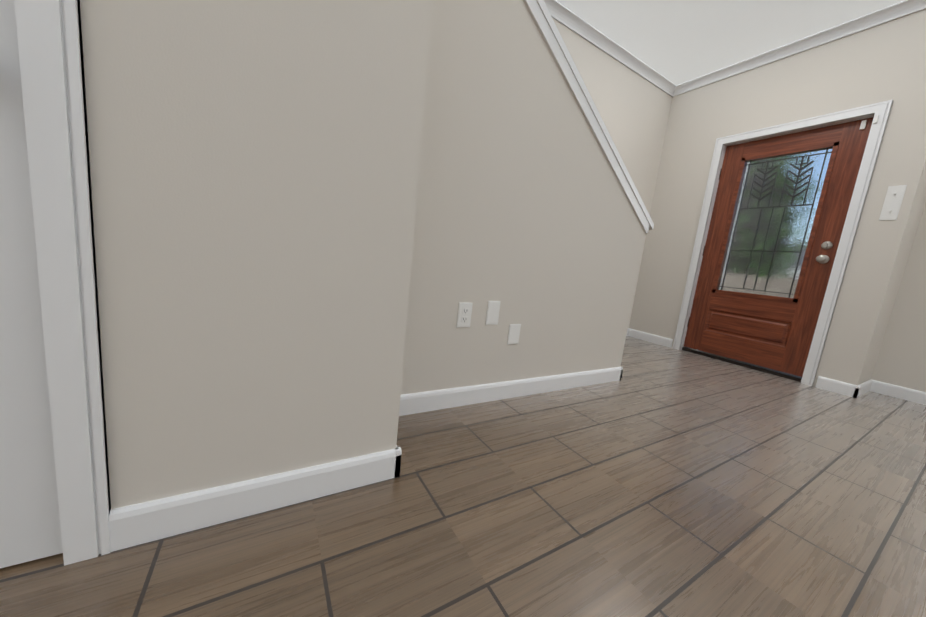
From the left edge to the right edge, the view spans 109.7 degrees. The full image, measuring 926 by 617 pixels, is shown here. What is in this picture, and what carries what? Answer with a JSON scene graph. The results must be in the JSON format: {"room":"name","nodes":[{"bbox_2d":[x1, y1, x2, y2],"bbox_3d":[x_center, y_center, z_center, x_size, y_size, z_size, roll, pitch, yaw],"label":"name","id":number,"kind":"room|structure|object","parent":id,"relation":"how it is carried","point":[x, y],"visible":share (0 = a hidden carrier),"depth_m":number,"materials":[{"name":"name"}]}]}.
{"room":"entrance hallway","nodes":[
{"label":"entrance hallway","id":0,"kind":"room"},
{"bbox_2d":[80,0,432,508],"bbox_3d":[-2.099,-0.885,-0.173,4.510,2.740,0.370,1,10,-31],"label":"wall","id":1,"kind":"structure","parent":0,"point":[254,167],"depth_m":0.73,"materials":[{"name":"beige paint"}]},
{"bbox_2d":[0,0,62,567],"bbox_3d":[-0.993,-0.499,0.382,0.620,2.032,0.035,1,10,-31],"label":"closet door","id":2,"kind":"structure","parent":1,"relation":"in","point":[30,528],"depth_m":0.60,"materials":[{"name":"white wood"}]},
{"bbox_2d":[14,0,110,565],"bbox_3d":[-0.972,-0.523,0.348,0.764,2.114,0.018,1,10,-31],"label":"trim","id":3,"kind":"structure","parent":1,"relation":"attached to","point":[50,43],"depth_m":0.59,"materials":[{"name":"white wood"}]},
{"bbox_2d":[109,445,401,551],"bbox_3d":[-0.478,0.483,0.866,0.649,0.098,0.018,1,10,-31],"label":"baseboard","id":4,"kind":"structure","parent":1,"relation":"attached to","point":[142,523],"depth_m":0.81,"materials":[{"name":"white wood"}]},
{"bbox_2d":[0,336,925,616],"bbox_3d":[0.454,0.933,-0.742,8.955,0.120,7.170,1,10,-31],"label":"floor","id":5,"kind":"structure","parent":0,"point":[656,480],"depth_m":0.92,"materials":[{"name":"tile"}]},
{"bbox_2d":[401,0,644,394],"bbox_3d":[-1.488,-0.916,0.470,6.220,2.740,0.110,1,10,-31],"label":"wall","id":6,"kind":"structure","parent":0,"point":[525,215],"depth_m":1.51,"materials":[{"name":"beige paint"}]},
{"bbox_2d":[456,302,472,327],"bbox_3d":[0.008,0.031,1.498,0.072,0.116,0.008,1,10,-31],"label":"outlet","id":7,"kind":"object","parent":6,"relation":"attached to","point":[464,315],"visible":1,"depth_m":1.49,"materials":[{"name":"white plastic"}]},
{"bbox_2d":[485,301,500,324],"bbox_3d":[0.146,0.021,1.579,0.072,0.116,0.007,1,10,-31],"label":"wall plate","id":8,"kind":"object","parent":6,"relation":"attached to","point":[492,314],"visible":1,"depth_m":1.57,"materials":[{"name":"white plastic"}]},
{"bbox_2d":[399,366,622,415],"bbox_3d":[0.339,0.432,1.781,1.728,0.098,0.018,1,10,-31],"label":"baseboard","id":9,"kind":"structure","parent":6,"relation":"attached to","point":[412,403],"depth_m":1.68,"materials":[{"name":"white wood"}]},
{"bbox_2d":[507,324,520,344],"bbox_3d":[0.263,0.132,1.673,0.072,0.105,0.007,1,10,-31],"label":"outlet","id":10,"kind":"object","parent":6,"relation":"attached to","point":[513,333],"visible":1,"depth_m":1.67,"materials":[{"name":"white plastic"}]},
{"bbox_2d":[523,0,653,233],"bbox_3d":[0.318,-1.285,1.465,2.210,1.590,0.138,1,10,-31],"label":"trim","id":11,"kind":"structure","parent":6,"relation":"on","point":[548,30],"depth_m":1.62,"materials":[{"name":"white wood"}]},
{"bbox_2d":[552,18,671,327],"bbox_3d":[-1.089,-2.347,1.600,8.026,5.300,0.140,1,10,-31],"label":"wall","id":12,"kind":"structure","parent":0,"point":[633,108],"depth_m":3.25,"materials":[{"name":"beige paint"}]},
{"bbox_2d":[544,0,675,96],"bbox_3d":[1.205,-2.346,2.855,2.530,0.084,0.062,1,10,-31],"label":"crown molding","id":13,"kind":"structure","parent":12,"relation":"attached to","point":[570,20],"depth_m":2.90,"materials":[{"name":"white wood"}]},
{"bbox_2d":[556,0,903,84],"bbox_3d":[3.123,-1.902,0.237,3.135,0.250,6.570,1,10,-31],"label":"ceiling","id":14,"kind":"structure","parent":0,"point":[676,42],"depth_m":2.61,"materials":[{"name":"white paint"}]},
{"bbox_2d":[629,9,925,386],"bbox_3d":[2.643,-0.853,3.003,0.140,2.740,1.800,1,10,-31],"label":"wall","id":15,"kind":"structure","parent":0,"point":[886,61],"depth_m":2.52,"materials":[{"name":"beige paint"}]},
{"bbox_2d":[629,328,672,347],"bbox_3d":[2.119,0.334,3.697,0.018,0.098,0.482,1,10,-31],"label":"baseboard","id":16,"kind":"structure","parent":15,"relation":"attached to","point":[656,339],"depth_m":3.67,"materials":[{"name":"white wood"}]},
{"bbox_2d":[682,347,801,381],"bbox_3d":[2.603,0.508,3.090,0.140,0.028,0.920,1,10,-31],"label":"sill","id":17,"kind":"structure","parent":15,"relation":"attached to","point":[756,367],"depth_m":3.00,"materials":[{"name":"brown metal"}]},
{"bbox_2d":[684,117,873,376],"bbox_3d":[2.658,-0.500,2.910,0.126,1.997,0.924,1,10,-31],"label":"front door","id":18,"kind":"structure","parent":15,"relation":"in","point":[780,211],"depth_m":2.85,"materials":[{"name":"brown wood"}]},
{"bbox_2d":[673,99,892,385],"bbox_3d":[2.680,-0.515,2.914,0.158,2.109,1.058,1,10,-31],"label":"door frame","id":19,"kind":"structure","parent":15,"relation":"attached to","point":[872,147],"depth_m":2.56,"materials":[{"name":"white wood"}]},
{"bbox_2d":[676,0,925,95],"bbox_3d":[2.739,-2.155,2.693,0.062,0.084,1.772,1,10,-31],"label":"crown molding","id":20,"kind":"structure","parent":15,"relation":"attached to","point":[906,7],"depth_m":2.60,"materials":[{"name":"white wood"}]},
{"bbox_2d":[859,115,878,129],"bbox_3d":[2.959,-1.356,2.375,0.080,0.060,0.090,1,10,-31],"label":"sensor","id":21,"kind":"object","parent":15,"relation":"attached to","point":[863,124],"visible":1,"depth_m":2.41,"materials":[{"name":"white plastic"}]},
{"bbox_2d":[879,185,906,220],"bbox_3d":[2.991,-0.732,2.269,0.017,0.235,0.078,1,10,-31],"label":"light switch","id":22,"kind":"object","parent":15,"relation":"attached to","point":[892,202],"visible":1,"depth_m":2.26,"materials":[{"name":"white plastic"}]},
{"bbox_2d":[862,174,925,391],"bbox_3d":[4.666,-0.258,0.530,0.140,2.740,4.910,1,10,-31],"label":"wall","id":23,"kind":"structure","parent":0,"point":[901,360],"depth_m":2.48,"materials":[{"name":"beige paint"}]},
{"bbox_2d":[849,379,876,397],"bbox_3d":[3.085,0.619,2.514,0.464,0.098,0.018,1,10,-31],"label":"baseboard","id":24,"kind":"structure","parent":23,"relation":"attached to","point":[855,391],"depth_m":2.45,"materials":[{"name":"white wood"}]},
{"bbox_2d":[873,381,925,404],"bbox_3d":[4.486,1.054,0.647,0.018,0.098,4.740,1,10,-31],"label":"baseboard","id":25,"kind":"structure","parent":23,"relation":"attached to","point":[904,393],"depth_m":2.50,"materials":[{"name":"white wood"}]}
]}

